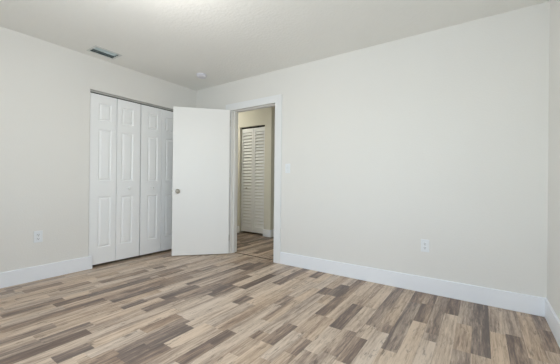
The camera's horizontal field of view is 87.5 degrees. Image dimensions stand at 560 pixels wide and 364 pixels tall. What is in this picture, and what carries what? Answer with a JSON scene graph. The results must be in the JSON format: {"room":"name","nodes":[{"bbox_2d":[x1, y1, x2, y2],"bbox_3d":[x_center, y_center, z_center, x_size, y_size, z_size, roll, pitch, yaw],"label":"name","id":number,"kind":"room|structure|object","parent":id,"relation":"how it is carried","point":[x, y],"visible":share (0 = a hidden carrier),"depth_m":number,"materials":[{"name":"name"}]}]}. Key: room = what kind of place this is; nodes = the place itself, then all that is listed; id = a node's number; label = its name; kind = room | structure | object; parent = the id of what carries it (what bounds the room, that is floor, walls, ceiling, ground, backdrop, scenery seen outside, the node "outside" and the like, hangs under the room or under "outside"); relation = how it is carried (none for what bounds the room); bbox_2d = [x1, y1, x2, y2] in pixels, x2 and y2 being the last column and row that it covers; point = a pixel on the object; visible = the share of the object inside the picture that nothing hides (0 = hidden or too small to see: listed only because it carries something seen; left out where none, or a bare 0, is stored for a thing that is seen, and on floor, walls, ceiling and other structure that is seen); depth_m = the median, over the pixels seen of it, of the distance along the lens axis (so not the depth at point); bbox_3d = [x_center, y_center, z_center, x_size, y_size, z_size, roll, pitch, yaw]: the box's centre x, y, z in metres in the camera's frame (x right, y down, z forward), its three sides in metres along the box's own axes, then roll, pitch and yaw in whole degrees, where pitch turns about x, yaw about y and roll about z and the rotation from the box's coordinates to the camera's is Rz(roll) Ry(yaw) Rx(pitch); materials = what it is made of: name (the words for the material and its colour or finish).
{"room":"empty bedroom","nodes":[
{"label":"empty bedroom","id":0,"kind":"room"},
{"bbox_2d":[0,26,196,272],"bbox_3d":[-2.707,-0.228,3.283,0.800,2.440,3.720,1,0,34],"label":"wall","id":1,"kind":"structure","parent":0,"point":[45,87],"depth_m":3.03,"materials":[{"name":"paint"}]},
{"bbox_2d":[34,231,42,242],"bbox_3d":[-2.447,0.553,2.959,0.009,0.116,0.072,1,0,34],"label":"wall outlet","id":2,"kind":"object","parent":1,"relation":"attached to","point":[38,235],"visible":1,"depth_m":2.96,"materials":[{"name":"white plastic"}]},
{"bbox_2d":[0,256,91,288],"bbox_3d":[-2.766,0.917,2.493,0.015,0.147,2.126,1,0,34],"label":"baseboard","id":3,"kind":"structure","parent":1,"relation":"attached to","point":[30,274],"depth_m":2.99,"materials":[{"name":"white wood"}]},
{"bbox_2d":[90,90,172,111],"bbox_3d":[-1.870,-1.040,3.885,0.104,0.042,1.232,1,0,34],"label":"door track","id":4,"kind":"object","parent":1,"relation":"attached to","point":[91,91],"visible":0.32,"depth_m":3.74,"materials":[{"name":"white metal"}]},
{"bbox_2d":[88,92,140,264],"bbox_3d":[-2.019,-0.030,3.606,0.068,1.995,0.602,1,0,34],"label":"door","id":5,"kind":"structure","parent":4,"relation":"hanging from","point":[114,156],"depth_m":3.58,"materials":[{"name":"white wood"}]},
{"bbox_2d":[139,104,172,254],"bbox_3d":[-1.670,-0.026,4.113,0.068,1.995,0.602,1,0,34],"label":"door","id":6,"kind":"structure","parent":4,"relation":"hanging from","point":[156,124],"depth_m":4.05,"materials":[{"name":"white wood"}]},
{"bbox_2d":[237,107,274,232],"bbox_3d":[-0.682,-0.203,6.594,2.190,2.440,1.370,1,0,34],"label":"wall","id":7,"kind":"structure","parent":0,"point":[265,116],"depth_m":5.49,"materials":[{"name":"paint"}]},
{"bbox_2d":[242,125,264,128],"bbox_3d":[-0.508,-1.075,5.721,0.624,0.020,0.025,1,0,34],"label":"door track","id":8,"kind":"object","parent":7,"relation":"attached to","point":[261,125],"visible":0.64,"depth_m":5.71,"materials":[{"name":"grey metal"}]},
{"bbox_2d":[241,127,264,233],"bbox_3d":[-0.528,-0.035,5.708,0.612,2.035,0.060,1,0,34],"label":"door","id":9,"kind":"structure","parent":8,"relation":"hanging from","point":[248,193],"depth_m":5.71,"materials":[{"name":"white wood"}]},
{"bbox_2d":[237,226,273,236],"bbox_3d":[-0.679,0.950,6.512,2.105,0.135,1.285,1,0,34],"label":"baseboard","id":10,"kind":"structure","parent":7,"relation":"attached to","point":[266,233],"depth_m":5.44,"materials":[{"name":"white wood"}]},
{"bbox_2d":[0,0,549,90],"bbox_3d":[-0.552,-1.475,3.452,5.940,0.100,6.420,1,0,34],"label":"ceiling","id":11,"kind":"structure","parent":0,"point":[173,41],"depth_m":2.68,"materials":[{"name":"paint"}]},
{"bbox_2d":[86,45,121,59],"bbox_3d":[-1.951,-1.485,3.255,0.211,0.101,0.284,1,0,34],"label":"ceiling vent","id":12,"kind":"object","parent":11,"relation":"in","point":[101,51],"visible":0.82,"depth_m":3.27,"materials":[{"name":"white metal"}]},
{"bbox_2d":[196,73,206,78],"bbox_3d":[-1.045,-1.410,3.897,0.132,0.039,0.132,1,0,34],"label":"smoke detector","id":13,"kind":"object","parent":11,"relation":"attached to","point":[199,75],"visible":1,"depth_m":3.86,"materials":[{"name":"white plastic"}]},
{"bbox_2d":[0,231,559,363],"bbox_3d":[-0.595,1.075,3.460,5.998,0.120,6.420,1,0,34],"label":"floor","id":14,"kind":"structure","parent":0,"point":[160,307],"depth_m":2.14,"materials":[{"name":"laminate"}]},
{"bbox_2d":[196,1,549,297],"bbox_3d":[-0.243,-0.201,3.921,5.940,2.440,0.120,1,0,34],"label":"wall","id":15,"kind":"structure","parent":0,"point":[440,137],"depth_m":2.74,"materials":[{"name":"paint"}]},
{"bbox_2d":[172,106,230,255],"bbox_3d":[-1.083,-0.008,4.038,0.776,2.016,0.169,1,0,-13],"label":"door","id":16,"kind":"structure","parent":15,"relation":"in","point":[201,136],"depth_m":4.02,"materials":[{"name":"wood"}]},
{"bbox_2d":[226,94,281,263],"bbox_3d":[-0.347,-0.043,3.991,0.971,2.122,0.156,1,0,34],"label":"door frame","id":17,"kind":"structure","parent":15,"relation":"attached to","point":[277,99],"depth_m":3.92,"materials":[{"name":"white wood"}]},
{"bbox_2d":[285,164,289,172],"bbox_3d":[0.093,-0.168,3.607,0.072,0.116,0.016,1,0,34],"label":"light switch","id":18,"kind":"object","parent":15,"relation":"attached to","point":[287,166],"visible":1,"depth_m":3.61,"materials":[{"name":"white plastic"}]},
{"bbox_2d":[280,252,546,316],"bbox_3d":[1.030,0.958,2.954,2.488,0.147,0.015,1,0,34],"label":"baseboard","id":19,"kind":"structure","parent":15,"relation":"attached to","point":[524,303],"depth_m":2.71,"materials":[{"name":"white wood"}]},
{"bbox_2d":[421,239,428,251],"bbox_3d":[1.357,0.597,2.737,0.072,0.116,0.009,1,0,34],"label":"wall outlet","id":20,"kind":"object","parent":15,"relation":"attached to","point":[424,243],"visible":1,"depth_m":2.73,"materials":[{"name":"white plastic"}]},
{"bbox_2d":[547,0,559,319],"bbox_3d":[1.069,-0.191,0.691,0.120,2.440,3.720,1,0,34],"label":"wall","id":21,"kind":"structure","parent":0,"point":[553,245],"depth_m":2.08,"materials":[{"name":"paint"}]},
{"bbox_2d":[545,298,559,347],"bbox_3d":[1.030,0.955,0.770,0.015,0.147,3.584,1,0,34],"label":"baseboard","id":22,"kind":"structure","parent":21,"relation":"attached to","point":[552,319],"depth_m":2.00,"materials":[{"name":"white wood"}]}
]}

